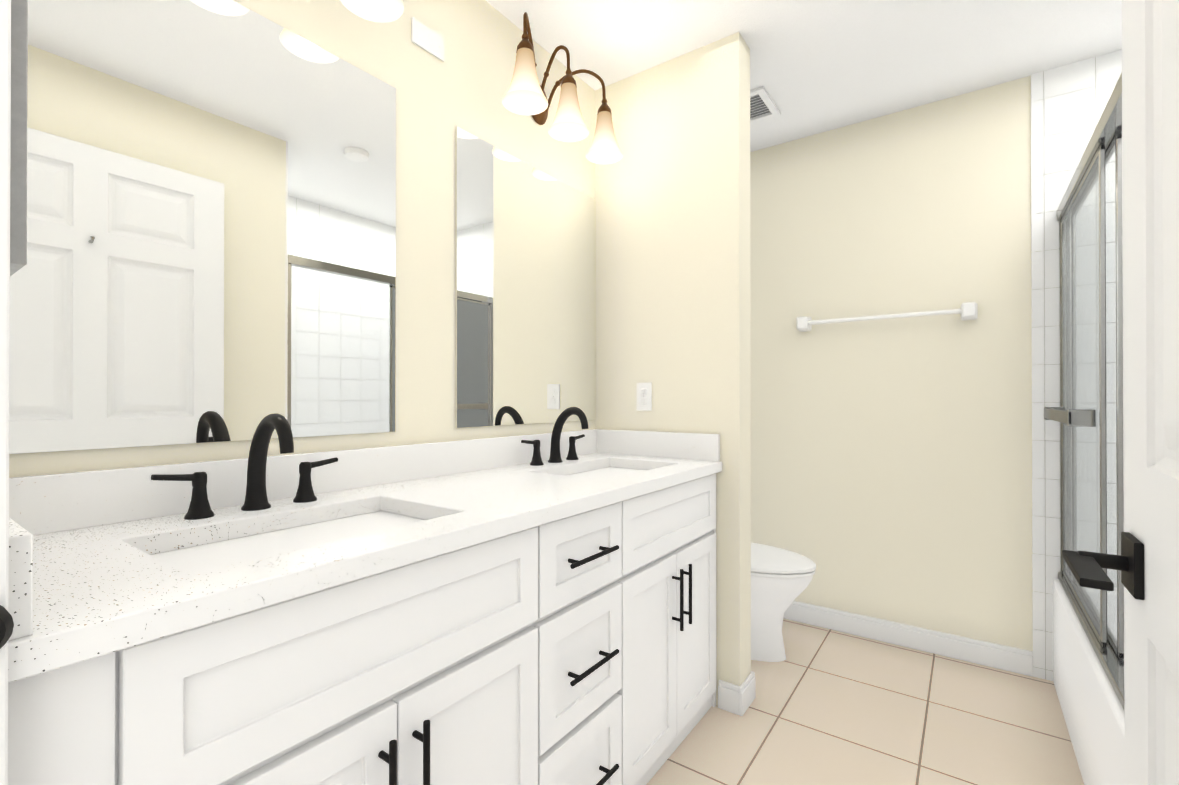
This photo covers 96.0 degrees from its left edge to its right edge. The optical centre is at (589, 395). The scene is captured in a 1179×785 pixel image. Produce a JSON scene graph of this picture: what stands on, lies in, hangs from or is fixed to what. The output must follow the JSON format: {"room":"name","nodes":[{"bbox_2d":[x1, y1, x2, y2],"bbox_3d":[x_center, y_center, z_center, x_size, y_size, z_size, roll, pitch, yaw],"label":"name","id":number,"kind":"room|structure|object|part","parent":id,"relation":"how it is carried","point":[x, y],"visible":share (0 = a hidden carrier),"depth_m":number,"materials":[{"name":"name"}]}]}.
{"room":"bathroom","nodes":[
{"label":"bathroom","id":0,"kind":"room"},
{"bbox_2d":[9,0,594,477],"bbox_3d":[-0.264,-0.089,1.983,0.100,2.480,3.010,0,0,36],"label":"wall","id":1,"kind":"structure","parent":0,"point":[465,84],"depth_m":1.59,"materials":[{"name":"paint"}]},
{"bbox_2d":[8,511,39,638],"bbox_3d":[-0.776,0.186,0.670,0.543,0.100,0.025,0,0,36],"label":"backsplash","id":2,"kind":"structure","parent":1,"relation":"attached to","point":[24,540],"depth_m":0.52,"materials":[{"name":"white stone"}]},
{"bbox_2d":[9,0,395,453],"bbox_3d":[-0.777,-0.384,1.171,0.006,0.965,0.790,0,0,36],"label":"mirror","id":3,"kind":"object","parent":1,"relation":"attached to","point":[211,220],"visible":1,"depth_m":1.11,"materials":[{"name":"clear glass"}]},
{"bbox_2d":[9,429,595,530],"bbox_3d":[-0.490,0.189,1.555,0.020,0.100,1.798,0,0,36],"label":"backsplash","id":4,"kind":"structure","parent":1,"relation":"attached to","point":[61,501],"depth_m":1.06,"materials":[{"name":"white stone"}]},
{"bbox_2d":[340,0,403,21],"bbox_3d":[-0.689,-1.115,1.111,0.224,0.327,0.609,0,0,36],"label":"sconce","id":5,"kind":"object","parent":1,"relation":"attached to","point":[382,10],"visible":1,"depth_m":1.33,"materials":[{"name":"white glass"}]},
{"bbox_2d":[411,17,443,61],"bbox_3d":[-0.482,-1.065,1.587,0.007,0.070,0.115,0,0,36],"label":"switch plate","id":6,"kind":"object","parent":1,"relation":"attached to","point":[426,38],"visible":1,"depth_m":1.58,"materials":[{"name":"white plastic"}]},
{"bbox_2d":[456,126,594,427],"bbox_3d":[-0.199,-0.374,1.981,0.006,0.950,0.760,0,0,36],"label":"mirror","id":7,"kind":"object","parent":1,"relation":"attached to","point":[525,293],"visible":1,"depth_m":1.90,"materials":[{"name":"clear glass"}]},
{"bbox_2d":[502,12,622,163],"bbox_3d":[-0.105,-1.112,1.929,0.224,0.327,0.609,0,0,36],"label":"sconce","id":8,"kind":"object","parent":1,"relation":"attached to","point":[525,93],"visible":1,"depth_m":1.88,"materials":[{"name":"white glass"}]},
{"bbox_3d":[-0.208,-1.032,1.720,0.149,0.164,0.149,0,0,36],"label":"lamp shade","id":9,"kind":"part","parent":8,"relation":"part of","materials":[{"name":"white glass"}]},
{"bbox_3d":[-0.075,-1.031,1.907,0.149,0.164,0.149,0,0,36],"label":"lamp shade","id":10,"kind":"part","parent":8,"relation":"part of","materials":[{"name":"white glass"}]},
{"bbox_3d":[0.059,-1.030,2.094,0.149,0.164,0.149,0,0,36],"label":"lamp shade","id":11,"kind":"part","parent":8,"relation":"part of","materials":[{"name":"white glass"}]},
{"bbox_2d":[595,32,750,705],"bbox_3d":[0.319,-0.088,2.163,0.640,2.480,0.120,0,0,36],"label":"wall","id":12,"kind":"structure","parent":0,"point":[672,255],"depth_m":2.04,"materials":[{"name":"paint"}]},
{"bbox_2d":[636,382,651,410],"bbox_3d":[0.221,0.002,2.153,0.070,0.114,0.008,0,0,36],"label":"electrical outlet","id":13,"kind":"object","parent":12,"relation":"attached to","point":[644,396],"visible":1,"depth_m":2.15,"materials":[{"name":"white plastic"}]},
{"bbox_2d":[596,429,719,458],"bbox_3d":[0.256,0.192,2.115,0.543,0.100,0.020,0,0,36],"label":"backsplash","id":14,"kind":"structure","parent":12,"relation":"attached to","point":[673,445],"depth_m":2.09,"materials":[{"name":"white stone"}]},
{"bbox_2d":[718,680,738,714],"bbox_3d":[0.509,1.101,1.940,0.078,0.100,0.013,0,0,36],"label":"baseboard","id":15,"kind":"structure","parent":12,"relation":"attached to","point":[728,696],"depth_m":1.94,"materials":[{"name":"white wood"}]},
{"bbox_2d":[739,673,753,715],"bbox_3d":[0.581,1.101,1.963,0.013,0.100,0.133,0,0,36],"label":"baseboard","id":16,"kind":"structure","parent":12,"relation":"attached to","point":[746,693],"depth_m":1.95,"materials":[{"name":"white wood"}]},
{"bbox_2d":[751,671,754,698],"bbox_3d":[0.363,1.102,2.208,0.653,0.100,0.013,0,0,36],"label":"baseboard","id":17,"kind":"structure","parent":12,"relation":"attached to","point":[754,682],"depth_m":2.02,"materials":[{"name":"white wood"}]},
{"bbox_2d":[486,0,1121,151],"bbox_3d":[0.490,-1.363,0.927,2.560,0.060,3.860,0,0,36],"label":"ceiling","id":18,"kind":"structure","parent":0,"point":[818,66],"depth_m":1.99,"materials":[{"name":"paint"}]},
{"bbox_2d":[750,86,780,123],"bbox_3d":[0.695,-1.320,2.465,0.305,0.012,0.260,0,0,36],"label":"ceiling vent","id":19,"kind":"object","parent":18,"relation":"in","point":[763,106],"visible":0.42,"depth_m":2.42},
{"bbox_2d":[646,618,1083,784],"bbox_3d":[0.490,1.172,0.917,2.560,0.050,3.860,0,0,36],"label":"floor","id":20,"kind":"structure","parent":0,"point":[827,706],"depth_m":1.85,"materials":[{"name":"tile"}]},
{"bbox_2d":[8,467,721,784],"bbox_3d":[-0.257,0.712,1.387,0.592,0.873,1.798,0,0,36],"label":"bathroom vanity","id":21,"kind":"object","parent":20,"relation":"on","point":[528,609],"depth_m":0.93,"materials":[{"name":"wood"}]},
{"bbox_2d":[8,451,721,666],"bbox_3d":[-0.265,0.257,1.394,0.573,0.037,1.798,0,0,36],"label":"countertop","id":22,"kind":"structure","parent":21,"relation":"on","point":[96,584],"depth_m":0.86,"materials":[{"name":"white stone"}]},
{"bbox_2d":[148,413,339,518],"bbox_3d":[-0.658,0.137,1.090,0.174,0.202,0.356,0,0,36],"label":"faucet","id":23,"kind":"object","parent":22,"relation":"on","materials":[{"name":"black metal"}]},
{"bbox_2d":[140,503,431,570],"bbox_3d":[-0.518,0.343,0.989,0.362,0.162,0.542,0,0,36],"label":"sink","id":24,"kind":"object","parent":22,"relation":"in","point":[199,551],"depth_m":1.03,"materials":[{"name":"white ceramic"}]},
{"bbox_2d":[520,407,591,466],"bbox_3d":[-0.076,0.140,1.904,0.174,0.202,0.356,0,0,36],"label":"faucet","id":25,"kind":"object","parent":22,"relation":"on","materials":[{"name":"black metal"}]},
{"bbox_2d":[552,463,647,478],"bbox_3d":[0.064,0.346,1.803,0.362,0.162,0.542,0,0,36],"label":"sink","id":26,"kind":"object","parent":22,"relation":"in","point":[602,470],"depth_m":1.96,"materials":[{"name":"white ceramic"}]},
{"bbox_2d":[751,543,815,661],"bbox_3d":[0.643,0.763,2.481,0.782,0.780,0.450,0,0,36],"label":"toilet","id":27,"kind":"object","parent":20,"relation":"on","point":[781,578],"visible":0.15,"depth_m":2.29,"materials":[{"name":"white ceramic"}]},
{"bbox_3d":[0.712,0.957,2.431,0.591,0.392,0.368,0,0,36],"label":"bowl","id":28,"kind":"part","parent":27,"relation":"part of","materials":[{"name":"white ceramic"}]},
{"bbox_3d":[0.717,0.735,2.429,0.603,0.050,0.382,0,0,36],"label":"seat","id":29,"kind":"part","parent":27,"relation":"part of","materials":[{"name":"white plastic"}]},
{"bbox_2d":[1044,72,1124,784],"bbox_3d":[1.729,0.199,1.329,0.789,1.900,1.498,0,0,36],"label":"bathtub","id":30,"kind":"object","parent":20,"relation":"on","point":[1088,653],"visible":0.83,"depth_m":1.57,"materials":[{"name":"white ceramic"}]},
{"bbox_3d":[1.647,-0.001,1.758,0.029,1.374,0.797,0,0,36],"label":"door glass","id":31,"kind":"part","parent":30,"relation":"part of","materials":[{"name":"clear glass"}]},
{"bbox_2d":[750,75,1032,651],"bbox_3d":[1.571,-0.087,2.436,2.560,2.480,0.100,0,0,36],"label":"wall","id":32,"kind":"structure","parent":0,"point":[891,469],"depth_m":2.46,"materials":[{"name":"paint"}]},
{"bbox_2d":[797,302,976,331],"bbox_3d":[1.357,-0.367,2.480,0.738,0.070,0.077,0,0,36],"label":"towel rail","id":33,"kind":"object","parent":32,"relation":"attached to","point":[968,311],"visible":1,"depth_m":2.42,"materials":[{"name":"white plastic"}]},
{"bbox_2d":[783,601,1032,676],"bbox_3d":[1.201,1.104,2.626,1.530,0.100,0.013,0,0,36],"label":"baseboard","id":34,"kind":"structure","parent":32,"relation":"attached to","point":[1007,658],"depth_m":2.41,"materials":[{"name":"white wood"}]},
{"bbox_2d":[1031,50,1121,680],"bbox_3d":[2.160,-0.089,1.949,0.825,2.480,0.008,0,0,36],"label":"wall tile","id":35,"kind":"structure","parent":32,"relation":"attached to","point":[1069,102],"depth_m":2.15,"materials":[{"name":"white tile"}]},
{"bbox_3d":[-0.828,-0.094,0.612,0.575,2.480,0.122,0,0,36],"label":"wall","id":36,"kind":"structure","parent":0,"visible":0},
{"bbox_2d":[10,0,27,275],"bbox_3d":[-0.689,-0.642,0.606,0.310,1.025,0.025,0,0,36],"label":"upper cabinet","id":37,"kind":"object","parent":36,"relation":"attached to","point":[18,134],"visible":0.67,"depth_m":0.52,"materials":[{"name":"metal"}]},
{"bbox_3d":[-0.216,-1.171,0.179,0.930,0.330,0.122,0,0,36],"label":"wall","id":38,"kind":"structure","parent":0,"visible":0},
{"bbox_2d":[0,0,10,784],"bbox_3d":[-0.150,0.039,0.211,0.987,2.210,0.015,0,0,36],"label":"door frame","id":39,"kind":"structure","parent":38,"relation":"attached to","point":[5,58],"depth_m":0.49,"materials":[{"name":"white wood"}]},
{"bbox_2d":[0,605,13,648],"bbox_3d":[-0.546,0.233,0.466,0.022,0.105,0.055,0,0,36],"label":"door knob","id":40,"kind":"object","parent":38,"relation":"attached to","point":[6,624],"visible":0.96,"depth_m":0.48,"materials":[{"name":"black metal"}]},
{"bbox_2d":[1122,0,1178,784],"bbox_3d":[0.474,0.074,0.340,0.035,2.118,0.910,0,0,36],"label":"door","id":41,"kind":"structure","parent":38,"relation":"in","point":[1150,105],"depth_m":0.62,"materials":[{"name":"white wood"}]},
{"bbox_2d":[1062,532,1144,599],"bbox_3d":[0.679,0.211,0.633,0.163,0.068,0.196,0,0,36],"label":"door handle","id":42,"kind":"object","parent":41,"relation":"attached to","point":[1086,569],"depth_m":0.65,"materials":[{"name":"black metal"}]}
]}

